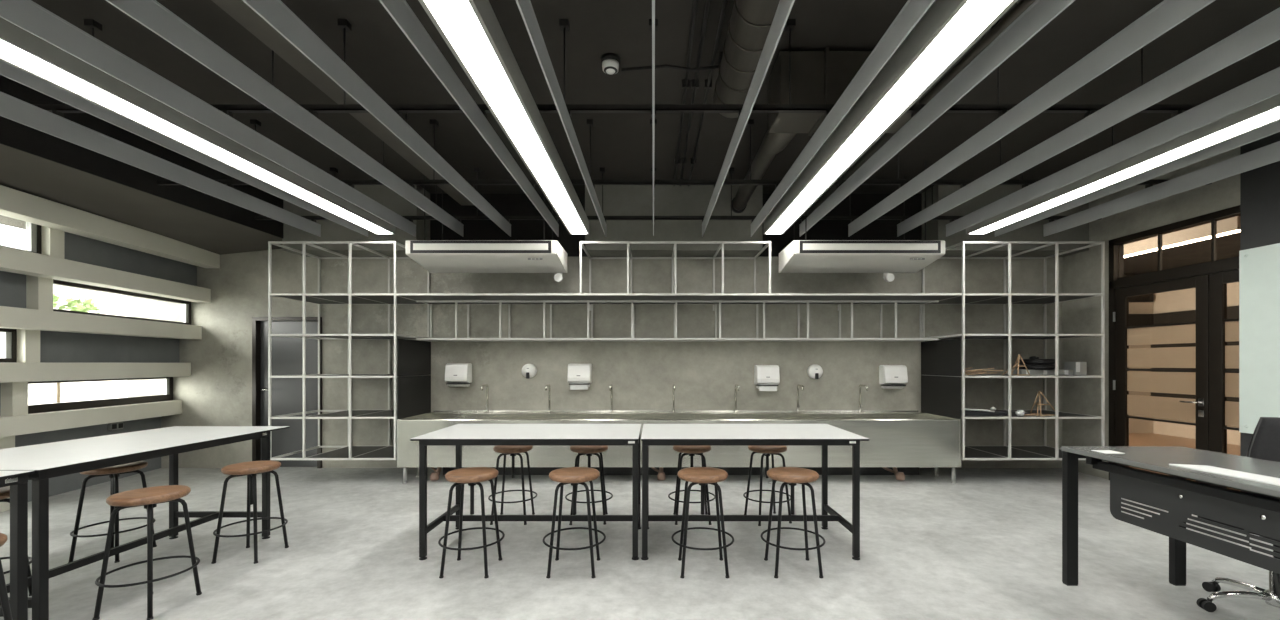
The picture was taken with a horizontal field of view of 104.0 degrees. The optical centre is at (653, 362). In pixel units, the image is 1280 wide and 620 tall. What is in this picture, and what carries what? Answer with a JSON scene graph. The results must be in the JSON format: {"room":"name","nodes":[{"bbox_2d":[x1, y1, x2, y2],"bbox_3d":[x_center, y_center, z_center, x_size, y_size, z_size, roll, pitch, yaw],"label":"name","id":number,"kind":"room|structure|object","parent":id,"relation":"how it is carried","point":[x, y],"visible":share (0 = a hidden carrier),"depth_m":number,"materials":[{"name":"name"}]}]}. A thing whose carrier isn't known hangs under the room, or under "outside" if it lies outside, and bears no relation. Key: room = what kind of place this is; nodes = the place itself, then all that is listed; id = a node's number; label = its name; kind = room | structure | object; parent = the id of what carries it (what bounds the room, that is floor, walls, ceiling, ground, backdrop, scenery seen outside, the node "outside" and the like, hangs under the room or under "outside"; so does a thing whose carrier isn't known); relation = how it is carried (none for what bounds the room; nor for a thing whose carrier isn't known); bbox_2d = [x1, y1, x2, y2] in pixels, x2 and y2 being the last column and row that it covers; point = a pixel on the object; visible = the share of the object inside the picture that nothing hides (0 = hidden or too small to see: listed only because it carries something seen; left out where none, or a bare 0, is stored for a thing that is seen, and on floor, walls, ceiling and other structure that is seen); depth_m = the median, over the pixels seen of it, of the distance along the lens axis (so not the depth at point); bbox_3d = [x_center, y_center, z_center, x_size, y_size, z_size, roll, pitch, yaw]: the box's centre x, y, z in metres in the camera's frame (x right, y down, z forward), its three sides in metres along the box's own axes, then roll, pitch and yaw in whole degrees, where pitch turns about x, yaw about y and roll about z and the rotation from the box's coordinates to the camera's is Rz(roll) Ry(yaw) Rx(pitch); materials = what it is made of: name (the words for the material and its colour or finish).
{"room":"science classroom","nodes":[
{"label":"science classroom","id":0,"kind":"room"},
{"bbox_2d":[0,232,196,501],"bbox_3d":[-5.605,-0.010,0.265,0.621,2.970,13.821,0,0,-9],"label":"wall","id":1,"kind":"structure","parent":0,"point":[55,347],"depth_m":5.81,"materials":[{"name":"grey concrete"}]},
{"bbox_2d":[0,328,16,361],"bbox_3d":[-6.175,-0.168,4.110,0.064,0.515,1.673,0,0,-9],"label":"window","id":2,"kind":"structure","parent":1,"relation":"in","point":[8,336],"depth_m":4.87,"materials":[{"name":"brown metal"}]},
{"bbox_2d":[0,215,41,253],"bbox_3d":[-5.930,-1.220,4.110,0.064,0.550,1.673,0,0,-9],"label":"window","id":3,"kind":"structure","parent":1,"relation":"in","point":[34,231],"depth_m":4.87,"materials":[{"name":"brown metal"}]},
{"bbox_2d":[0,222,63,511],"bbox_3d":[-6.331,-0.010,5.000,0.763,2.970,0.140,0,0,0],"label":"column","id":4,"kind":"structure","parent":1,"relation":"attached to","point":[39,290],"depth_m":4.95,"materials":[{"name":"beige paint"}]},
{"bbox_2d":[0,400,181,437],"bbox_3d":[-5.590,0.618,0.264,0.197,0.190,13.746,0,0,-9],"label":"beam","id":5,"kind":"structure","parent":1,"relation":"attached to","point":[65,419],"depth_m":5.60,"materials":[{"name":"beige paint"}]},
{"bbox_2d":[0,362,190,382],"bbox_3d":[-5.470,0.090,0.264,0.197,0.190,13.746,0,0,-9],"label":"beam","id":6,"kind":"structure","parent":1,"relation":"attached to","point":[9,371],"depth_m":5.49,"materials":[{"name":"beige paint"}]},
{"bbox_2d":[28,377,172,413],"bbox_3d":[-6.624,0.354,6.050,0.064,0.528,1.998,0,0,-9],"label":"window","id":7,"kind":"structure","parent":1,"relation":"in","point":[167,395],"depth_m":5.98,"materials":[{"name":"clear glass"}]},
{"bbox_2d":[0,306,201,339],"bbox_3d":[-5.318,-0.425,0.264,0.197,0.190,13.746,0,0,-9],"label":"beam","id":8,"kind":"structure","parent":1,"relation":"attached to","point":[10,317],"depth_m":5.41,"materials":[{"name":"beige paint"}]},
{"bbox_2d":[0,246,210,301],"bbox_3d":[-5.192,-0.945,0.264,0.197,0.190,13.746,0,0,-9],"label":"beam","id":9,"kind":"structure","parent":1,"relation":"attached to","point":[12,260],"depth_m":5.30,"materials":[{"name":"beige paint"}]},
{"bbox_2d":[53,279,190,324],"bbox_3d":[-6.369,-0.685,6.050,0.064,0.520,1.998,0,0,-9],"label":"window","id":10,"kind":"structure","parent":1,"relation":"in","point":[186,304],"depth_m":6.02,"materials":[{"name":"glass"}]},
{"bbox_3d":[-6.034,-0.010,3.220,0.763,2.970,0.140,0,0,0],"label":"column","id":11,"kind":"structure","parent":1,"relation":"attached to","visible":0},
{"bbox_2d":[0,185,219,267],"bbox_3d":[-5.065,-1.435,0.264,0.197,0.210,13.746,0,0,-9],"label":"beam","id":12,"kind":"structure","parent":11,"relation":"attached to","point":[15,204],"depth_m":5.21,"materials":[{"name":"beige paint"}]},
{"bbox_2d":[127,249,1061,467],"bbox_3d":[-0.725,-0.450,7.130,13.350,3.850,0.200,0,0,0],"label":"wall","id":13,"kind":"structure","parent":0,"point":[642,375],"depth_m":7.03,"materials":[{"name":"concrete"}]},
{"bbox_2d":[252,317,321,467],"bbox_3d":[-5.140,0.415,7.072,0.960,2.120,0.157,0,0,0],"label":"door","id":14,"kind":"structure","parent":13,"relation":"in","point":[287,352],"depth_m":7.08,"materials":[{"name":"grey metal"}]},
{"bbox_2d":[268,241,430,459],"bbox_3d":[-3.907,-0.149,6.558,1.572,2.667,0.942,0,0,0],"label":"rack","id":15,"kind":"object","parent":13,"relation":"attached to","point":[412,358],"visible":0.88,"depth_m":6.30,"materials":[{"name":"grey metal"}]},
{"bbox_2d":[445,363,471,386],"bbox_3d":[-2.700,0.167,6.923,0.310,0.327,0.205,0,0,0],"label":"paper towel dispenser","id":16,"kind":"object","parent":13,"relation":"attached to","point":[456,374],"visible":1,"depth_m":6.84,"materials":[{"name":"white plastic"}]},
{"bbox_2d":[430,194,587,256],"bbox_3d":[-2.018,-1.935,7.019,2.225,0.880,0.018,0,0,0],"label":"trim","id":17,"kind":"structure","parent":13,"relation":"attached to","point":[505,204],"depth_m":7.01,"materials":[{"name":"black paint"}]},
{"bbox_2d":[568,364,591,389],"bbox_3d":[-1.020,0.186,6.923,0.310,0.357,0.205,0,0,0],"label":"paper towel dispenser","id":18,"kind":"object","parent":13,"relation":"attached to","point":[579,375],"visible":1,"depth_m":6.84,"materials":[{"name":"white plastic"}]},
{"bbox_2d":[396,241,961,340],"bbox_3d":[0.315,-0.892,6.558,6.890,1.180,0.942,0,0,0],"label":"wall shelf","id":19,"kind":"object","parent":13,"relation":"attached to","point":[675,298],"visible":1,"depth_m":6.49,"materials":[{"name":"grey metal"}]},
{"bbox_2d":[754,365,779,390],"bbox_3d":[1.570,0.206,6.923,0.310,0.357,0.205,0,0,0],"label":"paper towel dispenser","id":20,"kind":"object","parent":13,"relation":"attached to","point":[766,377],"visible":1,"depth_m":6.84,"materials":[{"name":"white plastic"}]},
{"bbox_2d":[807,364,822,378],"bbox_3d":[2.260,0.122,6.965,0.200,0.205,0.128,0,0,0],"label":"soap dispenser","id":21,"kind":"object","parent":13,"relation":"attached to","point":[814,371],"visible":1,"depth_m":6.93,"materials":[{"name":"white plastic"}]},
{"bbox_2d":[758,194,921,256],"bbox_3d":[2.600,-1.935,7.019,2.320,0.880,0.018,0,0,0],"label":"trim","id":22,"kind":"structure","parent":13,"relation":"attached to","point":[860,203],"depth_m":7.01,"materials":[{"name":"black paint"}]},
{"bbox_2d":[879,365,907,388],"bbox_3d":[3.320,0.192,6.923,0.310,0.327,0.205,0,0,0],"label":"paper towel dispenser","id":23,"kind":"object","parent":13,"relation":"attached to","point":[890,376],"visible":1,"depth_m":6.84,"materials":[{"name":"white plastic"}]},
{"bbox_2d":[921,241,1104,459],"bbox_3d":[4.623,-0.149,6.558,1.744,2.667,0.942,0,0,0],"label":"rack","id":24,"kind":"object","parent":13,"relation":"attached to","point":[941,375],"visible":0.81,"depth_m":6.29,"materials":[{"name":"grey metal"}]},
{"bbox_2d":[961,407,1007,414],"bbox_3d":[4.137,0.604,6.343,0.635,0.103,0.273,0,0,0],"label":"bag","id":25,"kind":"object","parent":24,"relation":"on","point":[968,411],"visible":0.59,"depth_m":6.24,"materials":[{"name":"fabric"}]},
{"bbox_2d":[1007,359,1072,374],"bbox_3d":[5.020,0.052,6.500,0.660,0.206,0.426,0,0,0],"label":"instrument box","id":26,"kind":"object","parent":24,"relation":"on","point":[1021,371],"depth_m":6.37,"materials":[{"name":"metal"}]},
{"bbox_2d":[1064,362,1086,374],"bbox_3d":[5.470,0.070,6.438,0.211,0.170,0.184,0,0,0],"label":"metal box","id":27,"kind":"object","parent":24,"relation":"on","point":[1079,368],"visible":0.96,"depth_m":6.35,"materials":[{"name":"silver metal"}]},
{"bbox_2d":[0,433,1279,619],"bbox_3d":[1.650,1.535,2.100,18.100,0.120,17.200,0,0,0],"label":"floor","id":28,"kind":"structure","parent":0,"point":[985,545],"depth_m":3.79,"materials":[{"name":"concrete"}]},
{"bbox_2d":[0,533,12,619],"bbox_3d":[-3.060,1.127,2.140,0.449,0.698,0.449,0,0,0],"label":"bar stool","id":29,"kind":"object","parent":28,"relation":"on","point":[4,599],"visible":1,"depth_m":2.26,"materials":[{"name":"black metal"}]},
{"bbox_2d":[0,486,31,595],"bbox_3d":[-4.100,1.127,3.020,0.449,0.698,0.449,0,0,0],"label":"bar stool","id":30,"kind":"object","parent":28,"relation":"on","point":[4,491],"visible":0.38,"depth_m":3.10,"materials":[{"name":"black metal"}]},
{"bbox_2d":[0,471,33,619],"bbox_3d":[-3.732,1.018,1.702,1.015,0.915,1.805,0,0,0],"label":"work table","id":31,"kind":"object","parent":28,"relation":"on","point":[17,481],"visible":1,"depth_m":2.55,"materials":[{"name":"black metal"}]},
{"bbox_2d":[68,461,156,562],"bbox_3d":[-4.140,1.127,3.840,0.449,0.698,0.449,0,0,-6],"label":"bar stool","id":32,"kind":"object","parent":28,"relation":"on","point":[114,472],"visible":0.76,"depth_m":3.73,"materials":[{"name":"black metal"}]},
{"bbox_2d":[0,426,289,619],"bbox_3d":[-3.732,1.018,3.527,1.015,0.915,1.805,0,0,0],"label":"work table","id":33,"kind":"object","parent":28,"relation":"on","point":[61,458],"visible":0.98,"depth_m":3.27,"materials":[{"name":"white laminate"}]},
{"bbox_2d":[92,485,201,619],"bbox_3d":[-3.050,1.127,3.030,0.449,0.698,0.449,0,0,0],"label":"bar stool","id":34,"kind":"object","parent":28,"relation":"on","point":[148,497],"visible":1,"depth_m":2.92,"materials":[{"name":"black metal"}]},
{"bbox_2d":[211,460,288,563],"bbox_3d":[-3.085,1.127,3.840,0.449,0.698,0.449,0,0,0],"label":"bar stool","id":35,"kind":"object","parent":28,"relation":"on","point":[251,468],"visible":1,"depth_m":3.76,"materials":[{"name":"black metal"}]},
{"bbox_2d":[438,467,504,577],"bbox_3d":[-1.302,1.127,3.590,0.449,0.698,0.449,0,0,0],"label":"bar stool","id":36,"kind":"object","parent":28,"relation":"on","point":[473,476],"visible":1,"depth_m":3.50,"materials":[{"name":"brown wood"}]},
{"bbox_2d":[488,446,536,524],"bbox_3d":[-1.325,1.127,4.720,0.449,0.698,0.449,0,0,0],"label":"bar stool","id":37,"kind":"object","parent":28,"relation":"on","point":[513,451],"visible":0.84,"depth_m":4.63,"materials":[{"name":"black metal"}]},
{"bbox_2d":[410,424,640,559],"bbox_3d":[-0.955,1.018,4.155,1.691,0.915,0.910,0,0,0],"label":"work table","id":38,"kind":"object","parent":28,"relation":"on","point":[458,435],"visible":0.94,"depth_m":3.92,"materials":[{"name":"white laminate"}]},
{"bbox_2d":[543,467,605,577],"bbox_3d":[-0.567,1.127,3.590,0.449,0.698,0.449,0,0,0],"label":"bar stool","id":39,"kind":"object","parent":28,"relation":"on","point":[575,476],"visible":1,"depth_m":3.50,"materials":[{"name":"black metal"}]},
{"bbox_2d":[565,446,612,524],"bbox_3d":[-0.607,1.127,4.720,0.449,0.698,0.449,0,0,-3],"label":"bar stool","id":40,"kind":"object","parent":28,"relation":"on","point":[588,451],"visible":0.84,"depth_m":4.61,"materials":[{"name":"black metal"}]},
{"bbox_2d":[397,411,960,483],"bbox_3d":[0.315,1.071,6.554,6.870,0.808,0.939,0,0,0],"label":"sink","id":41,"kind":"object","parent":28,"relation":"on","point":[899,443],"visible":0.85,"depth_m":6.08,"materials":[{"name":"silver metal"}]},
{"bbox_2d":[668,446,714,524],"bbox_3d":[0.362,1.127,4.720,0.449,0.698,0.449,0,0,0],"label":"bar stool","id":42,"kind":"object","parent":28,"relation":"on","point":[691,451],"visible":0.8,"depth_m":4.61,"materials":[{"name":"black metal"}]},
{"bbox_2d":[671,467,733,577],"bbox_3d":[0.353,1.127,3.590,0.449,0.698,0.449,0,0,0],"label":"bar stool","id":43,"kind":"object","parent":28,"relation":"on","point":[702,476],"visible":1,"depth_m":3.50,"materials":[{"name":"brown wood"}]},
{"bbox_2d":[641,424,868,559],"bbox_3d":[0.752,1.018,4.155,1.690,0.915,0.910,0,0,0],"label":"work table","id":44,"kind":"object","parent":28,"relation":"on","point":[824,435],"visible":1,"depth_m":3.92,"materials":[{"name":"white laminate"}]},
{"bbox_2d":[743,446,791,525],"bbox_3d":[1.075,1.127,4.720,0.449,0.698,0.449,0,0,-14],"label":"bar stool","id":45,"kind":"object","parent":28,"relation":"on","point":[766,450],"visible":0.84,"depth_m":4.62,"materials":[{"name":"black metal"}]},
{"bbox_2d":[761,467,825,577],"bbox_3d":[0.998,1.127,3.590,0.449,0.698,0.449,0,0,0],"label":"bar stool","id":46,"kind":"object","parent":28,"relation":"on","point":[792,476],"visible":1,"depth_m":3.50,"materials":[{"name":"brown wood"}]},
{"bbox_2d":[1061,446,1279,585],"bbox_3d":[3.138,1.018,2.430,0.805,0.915,1.860,0,0,0],"label":"office desk","id":47,"kind":"object","parent":28,"relation":"on","point":[1172,492],"visible":1,"depth_m":2.76,"materials":[{"name":"black metal"}]},
{"bbox_2d":[1169,464,1279,485],"bbox_3d":[2.928,0.556,2.385,0.155,0.006,0.737,0,0,-2],"label":"paper sheet","id":48,"kind":"object","parent":47,"relation":"on","point":[1238,474],"visible":1,"depth_m":2.50,"materials":[{"name":"white paper"}]},
{"bbox_2d":[1196,417,1279,611],"bbox_3d":[3.631,0.907,2.922,0.733,1.135,0.678,0,0,0],"label":"office chair","id":49,"kind":"object","parent":28,"relation":"on","point":[1264,444],"visible":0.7,"depth_m":3.09,"materials":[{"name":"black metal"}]},
{"bbox_2d":[31,0,1279,193],"bbox_3d":[-0.725,-2.475,0.365,13.350,0.200,13.730,0,0,0],"label":"ceiling","id":50,"kind":"structure","parent":0,"point":[378,51],"depth_m":4.06,"materials":[{"name":"paint"}]},
{"bbox_2d":[0,144,281,254],"bbox_3d":[-5.900,-1.920,0.264,2.000,0.910,13.528,0,0,0],"label":"soffit","id":51,"kind":"structure","parent":50,"relation":"attached to","point":[22,171],"depth_m":5.08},
{"bbox_2d":[0,75,282,238],"bbox_3d":[-4.891,-2.009,0.050,0.013,0.732,13.100,0,0,0],"label":"soffit face","id":52,"kind":"structure","parent":51,"relation":"attached to","point":[13,134],"depth_m":4.60,"materials":[{"name":"black paint"}]},
{"bbox_2d":[212,0,473,204],"bbox_3d":[-2.320,-2.179,-0.050,0.200,0.388,12.700,0,0,0],"label":"ceiling baffle","id":53,"kind":"object","parent":50,"relation":"attached to","point":[239,10],"visible":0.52,"depth_m":3.46,"materials":[{"name":"grey metal"}]},
{"bbox_2d":[282,185,429,256],"bbox_3d":[-4.015,-1.933,6.814,1.770,0.885,0.428,0,0,0],"label":"bulkhead","id":54,"kind":"object","parent":50,"relation":"attached to","point":[330,230],"visible":0.36,"depth_m":6.60,"materials":[{"name":"paint"}]},
{"bbox_2d":[406,175,567,281],"bbox_3d":[-1.985,-1.700,6.099,1.750,1.343,0.722,0,0,0],"label":"air conditioner","id":55,"kind":"object","parent":50,"relation":"hanging from","point":[435,256],"visible":0.95,"depth_m":5.86,"materials":[{"name":"white plastic"}]},
{"bbox_2d":[601,53,619,74],"bbox_3d":[-0.335,-2.319,3.900,0.150,0.108,0.150,0,0,0],"label":"smoke detector","id":56,"kind":"object","parent":50,"relation":"attached to","point":[610,62],"visible":1,"depth_m":3.85,"materials":[{"name":"white plastic"}]},
{"bbox_2d":[32,19,1199,112],"bbox_3d":[0.300,-2.062,3.480,10.300,0.623,0.060,0,0,0],"label":"rail","id":57,"kind":"object","parent":50,"relation":"hanging from","point":[345,26],"visible":0.53,"depth_m":3.46,"materials":[{"name":"black metal"}]},
{"bbox_2d":[242,0,510,236],"bbox_3d":[-1.776,-1.659,-0.115,0.032,0.178,12.670,0,0,0],"label":"ceiling baffle","id":58,"kind":"object","parent":57,"relation":"hanging from","point":[275,13],"depth_m":3.00,"materials":[{"name":"grey metal"}]},
{"bbox_2d":[651,0,655,235],"bbox_3d":[0.000,-1.659,-0.145,0.032,0.178,12.610,0,0,0],"label":"ceiling baffle","id":59,"kind":"object","parent":57,"relation":"hanging from","point":[653,111],"depth_m":3.04,"materials":[{"name":"grey metal"}]},
{"bbox_2d":[848,0,1214,236],"bbox_3d":[2.428,-1.659,-0.115,0.032,0.178,12.670,0,0,0],"label":"ceiling baffle","id":60,"kind":"object","parent":57,"relation":"hanging from","point":[1167,14],"depth_m":3.01,"materials":[{"name":"grey metal"}]},
{"bbox_2d":[897,7,1279,236],"bbox_3d":[3.035,-1.659,-0.115,0.032,0.178,12.670,0,0,0],"label":"ceiling baffle","id":61,"kind":"object","parent":57,"relation":"hanging from","point":[1264,31],"depth_m":3.20,"materials":[{"name":"grey metal"}]},
{"bbox_2d":[1043,141,1279,236],"bbox_3d":[4.856,-1.659,-0.115,0.032,0.178,12.670,0,0,0],"label":"ceiling baffle","id":62,"kind":"object","parent":57,"relation":"hanging from","point":[1268,154],"depth_m":4.66,"materials":[{"name":"grey metal"}]},
{"bbox_2d":[621,52,722,71],"bbox_3d":[0.174,-2.318,3.861,0.851,0.106,0.102,0,0,0],"label":"cable","id":63,"kind":"object","parent":50,"relation":"attached to","point":[721,53],"visible":0.72,"depth_m":3.87,"materials":[{"name":"black paint"}]},
{"bbox_2d":[585,185,762,256],"bbox_3d":[0.268,-1.933,6.814,2.345,0.885,0.428,0,0,0],"label":"bulkhead","id":64,"kind":"object","parent":50,"relation":"attached to","point":[618,200],"visible":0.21,"depth_m":6.60,"materials":[{"name":"paint"}]},
{"bbox_2d":[255,168,1101,219],"bbox_3d":[0.300,-2.062,6.100,10.300,0.623,0.060,0,0,0],"label":"rail","id":65,"kind":"object","parent":50,"relation":"hanging from","point":[333,170],"visible":0.56,"depth_m":6.08,"materials":[{"name":"black metal"}]},
{"bbox_2d":[157,119,1211,184],"bbox_3d":[0.300,-2.062,4.900,10.300,0.623,0.060,0,0,0],"label":"rail","id":66,"kind":"object","parent":50,"relation":"hanging from","point":[433,122],"visible":0.57,"depth_m":4.88,"materials":[{"name":"black metal"}]},
{"bbox_2d":[673,0,697,185],"bbox_3d":[0.270,-2.341,2.275,0.060,0.063,8.550,0,0,0],"label":"conduit","id":67,"kind":"object","parent":50,"relation":"attached to","point":[685,82],"visible":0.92,"depth_m":4.12,"materials":[{"name":"grey metal"}]},
{"bbox_2d":[679,0,709,185],"bbox_3d":[0.350,-2.341,2.275,0.060,0.063,8.550,0,0,0],"label":"conduit","id":68,"kind":"object","parent":50,"relation":"attached to","point":[695,82],"visible":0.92,"depth_m":4.14,"materials":[{"name":"grey metal"}]},
{"bbox_2d":[688,0,726,185],"bbox_3d":[0.460,-2.341,2.275,0.060,0.063,8.550,0,0,0],"label":"conduit","id":69,"kind":"object","parent":50,"relation":"attached to","point":[708,82],"visible":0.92,"depth_m":4.14,"materials":[{"name":"grey metal"}]},
{"bbox_2d":[768,47,919,135],"bbox_3d":[1.475,-2.125,3.950,1.050,0.470,0.430,0,0,0],"label":"duct","id":70,"kind":"object","parent":50,"relation":"hanging from","point":[817,77],"visible":0.48,"depth_m":3.75,"materials":[{"name":"black metal"}]},
{"bbox_2d":[730,131,796,212],"bbox_3d":[1.112,-2.045,5.328,0.246,0.220,2.350,0,0,-2],"label":"duct","id":71,"kind":"object","parent":70,"relation":"attached to","point":[772,144],"visible":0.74,"depth_m":4.94,"materials":[{"name":"grey metal"}]},
{"bbox_2d":[779,161,944,281],"bbox_3d":[2.490,-1.700,6.099,1.750,1.343,0.722,0,0,0],"label":"air conditioner","id":72,"kind":"object","parent":50,"relation":"hanging from","point":[887,257],"visible":0.97,"depth_m":5.86,"materials":[{"name":"white plastic"}]},
{"bbox_2d":[803,0,1035,215],"bbox_3d":[2.100,-2.182,2.475,0.070,0.383,8.950,0,0,0],"label":"ceiling pipe","id":73,"kind":"object","parent":50,"relation":"attached to","point":[1022,5],"visible":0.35,"depth_m":3.45,"materials":[{"name":"grey metal"}]},
{"bbox_2d":[922,185,1088,256],"bbox_3d":[4.755,-1.933,6.814,1.990,0.885,0.428,0,0,0],"label":"bulkhead","id":74,"kind":"object","parent":50,"relation":"attached to","point":[935,229],"visible":0.43,"depth_m":6.60,"materials":[{"name":"concrete"}]},
{"bbox_3d":[0.300,-2.061,2.130,10.300,0.623,0.060,0,0,0],"label":"rail","id":75,"kind":"object","parent":50,"relation":"hanging from","visible":0},
{"bbox_2d":[0,91,320,236],"bbox_3d":[-4.144,-1.659,-0.115,0.032,0.178,12.670,0,0,0],"label":"ceiling baffle","id":76,"kind":"object","parent":75,"relation":"hanging from","point":[12,108],"depth_m":3.99,"materials":[{"name":"grey metal"}]},
{"bbox_2d":[0,60,367,236],"bbox_3d":[-3.552,-1.659,-0.115,0.032,0.178,12.670,0,0,0],"label":"ceiling baffle","id":77,"kind":"object","parent":75,"relation":"hanging from","point":[7,70],"depth_m":3.52,"materials":[{"name":"grey metal"}]},
{"bbox_2d":[0,17,395,233],"bbox_3d":[-3.265,-1.645,-0.175,0.236,0.150,12.550,0,0,0],"label":"strip light","id":78,"kind":"object","parent":75,"relation":"hanging from","point":[21,49],"visible":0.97,"depth_m":3.23,"materials":[{"name":"white plastic"}]},
{"bbox_2d":[0,0,415,236],"bbox_3d":[-2.960,-1.659,-0.115,0.032,0.178,12.670,0,0,0],"label":"ceiling baffle","id":79,"kind":"object","parent":75,"relation":"hanging from","point":[27,15],"depth_m":3.04,"materials":[{"name":"grey metal"}]},
{"bbox_2d":[106,0,463,236],"bbox_3d":[-2.368,-1.659,-0.115,0.032,0.178,12.670,0,0,0],"label":"ceiling baffle","id":80,"kind":"object","parent":75,"relation":"hanging from","point":[151,14],"depth_m":3.01,"materials":[{"name":"grey metal"}]},
{"bbox_2d":[379,0,558,236],"bbox_3d":[-1.184,-1.659,-0.115,0.032,0.178,12.670,0,0,0],"label":"ceiling baffle","id":81,"kind":"object","parent":75,"relation":"hanging from","point":[400,11],"depth_m":3.01,"materials":[{"name":"grey metal"}]},
{"bbox_2d":[418,0,588,233],"bbox_3d":[-0.900,-1.645,-0.175,0.236,0.150,12.550,0,0,0],"label":"strip light","id":82,"kind":"object","parent":75,"relation":"hanging from","point":[471,29],"visible":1,"depth_m":2.91,"materials":[{"name":"white plastic"}]},
{"bbox_2d":[516,0,606,236],"bbox_3d":[-0.592,-1.659,-0.115,0.032,0.178,12.670,0,0,0],"label":"ceiling baffle","id":83,"kind":"object","parent":75,"relation":"hanging from","point":[525,7],"depth_m":3.00,"materials":[{"name":"grey metal"}]},
{"bbox_2d":[713,0,779,117],"bbox_3d":[0.600,-2.015,0.660,0.302,0.302,6.320,0,0,0],"label":"duct","id":84,"kind":"object","parent":75,"relation":"hanging from","point":[750,21],"visible":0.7,"depth_m":3.02,"materials":[{"name":"grey metal"}]},
{"bbox_2d":[702,0,794,236],"bbox_3d":[0.607,-1.659,-0.115,0.032,0.178,12.670,0,0,0],"label":"ceiling baffle","id":85,"kind":"object","parent":75,"relation":"hanging from","point":[784,7],"depth_m":3.01,"materials":[{"name":"grey metal"}]},
{"bbox_2d":[750,0,934,236],"bbox_3d":[1.214,-1.659,-0.115,0.032,0.178,12.670,0,0,0],"label":"ceiling baffle","id":86,"kind":"object","parent":75,"relation":"hanging from","point":[912,11],"depth_m":3.01,"materials":[{"name":"grey metal"}]},
{"bbox_2d":[763,0,1017,233],"bbox_3d":[1.460,-1.645,-0.175,0.236,0.150,12.550,0,0,0],"label":"strip light","id":87,"kind":"object","parent":75,"relation":"hanging from","point":[949,29],"visible":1,"depth_m":2.91,"materials":[{"name":"white plastic"}]},
{"bbox_2d":[799,0,1074,236],"bbox_3d":[1.821,-1.659,-0.115,0.032,0.178,12.670,0,0,0],"label":"ceiling baffle","id":88,"kind":"object","parent":75,"relation":"hanging from","point":[1040,13],"depth_m":3.01,"materials":[{"name":"grey metal"}]},
{"bbox_2d":[946,67,1279,236],"bbox_3d":[3.642,-1.659,-0.115,0.032,0.178,12.670,0,0,0],"label":"ceiling baffle","id":89,"kind":"object","parent":75,"relation":"hanging from","point":[1265,86],"depth_m":3.72,"materials":[{"name":"grey metal"}]},
{"bbox_2d":[966,94,1279,233],"bbox_3d":[3.930,-1.645,-0.175,0.236,0.150,12.550,0,0,0],"label":"strip light","id":90,"kind":"object","parent":75,"relation":"hanging from","point":[1265,112],"visible":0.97,"depth_m":3.91,"materials":[{"name":"white plastic"}]},
{"bbox_2d":[995,120,1279,236],"bbox_3d":[4.249,-1.659,-0.115,0.032,0.178,12.670,0,0,0],"label":"ceiling baffle","id":91,"kind":"object","parent":75,"relation":"hanging from","point":[1270,129],"depth_m":4.21,"materials":[{"name":"grey metal"}]},
{"bbox_2d":[1062,147,1239,479],"bbox_3d":[5.830,-0.450,0.365,0.160,3.850,13.730,0,0,0],"label":"wall","id":92,"kind":"structure","parent":0,"point":[1081,272],"depth_m":6.46,"materials":[{"name":"concrete"}]},
{"bbox_2d":[1109,205,1239,487],"bbox_3d":[5.770,-0.035,5.175,0.180,3.020,2.250,0,0,0],"label":"door","id":93,"kind":"structure","parent":92,"relation":"in","point":[1211,384],"depth_m":5.48,"materials":[{"name":"brown metal"}]},
{"bbox_2d":[1124,232,1239,273],"bbox_3d":[8.210,-1.925,6.250,4.580,0.100,8.500,0,0,0],"label":"ceiling","id":94,"kind":"structure","parent":0,"point":[1228,246],"depth_m":8.72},
{"bbox_2d":[1124,216,1239,257],"bbox_3d":[7.300,-1.732,7.200,0.120,0.185,2.000,0,0,0],"label":"strip light","id":95,"kind":"object","parent":94,"relation":"attached to","point":[1230,225],"visible":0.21,"depth_m":6.83,"materials":[{"name":"white"}]},
{"bbox_2d":[1124,230,1239,257],"bbox_3d":[7.300,-1.647,7.200,0.070,0.015,1.960,0,0,0],"label":"diffuser","id":96,"kind":"object","parent":95,"relation":"attached to","point":[1223,232],"depth_m":6.90,"materials":[{"name":"white"}]},
{"bbox_2d":[1129,282,1239,444],"bbox_3d":[8.305,-0.450,6.250,4.790,3.850,8.900,0,0,0],"label":"wall","id":97,"kind":"structure","parent":0,"point":[1185,299],"depth_m":10.15,"materials":[{"name":"beige paint"}]},
{"bbox_2d":[1124,274,1238,401],"bbox_3d":[8.210,-0.370,6.250,4.580,2.990,8.500,0,0,0],"label":"trim","id":98,"kind":"structure","parent":97,"relation":"attached to","point":[1232,311],"depth_m":10.12,"materials":[{"name":"brown wood"}]},
{"bbox_2d":[1240,132,1279,456],"bbox_3d":[5.609,-0.450,-0.920,0.279,3.850,11.160,0,0,0],"label":"pier","id":99,"kind":"object","parent":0,"point":[1259,187],"depth_m":4.51,"materials":[{"name":"grey paint"}]},
{"bbox_2d":[1239,243,1279,433],"bbox_3d":[5.457,-0.200,3.127,0.016,1.690,3.055,0,0,0],"label":"board","id":100,"kind":"object","parent":99,"relation":"attached to","point":[1259,267],"visible":1,"depth_m":4.50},
{"label":"outside","id":101,"kind":"structure","parent":0,"visible":0},
{"bbox_3d":[-23.710,1.700,5.000,32.580,0.150,50.000,0,0,0],"label":"ground","id":102,"kind":"structure","parent":101,"visible":0},
{"bbox_2d":[0,225,126,404],"bbox_3d":[-16.000,-0.875,13.000,8.800,5.000,12.600,0,0,0],"label":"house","id":103,"kind":"structure","parent":102,"relation":"on","point":[109,303],"depth_m":10.71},
{"bbox_2d":[53,294,100,402],"bbox_3d":[-8.948,0.302,7.489,0.900,2.646,0.913,0,0,0],"label":"tree","id":104,"kind":"object","parent":102,"relation":"on","point":[87,305],"visible":0.08,"depth_m":7.62,"materials":[{"name":"green plant"}]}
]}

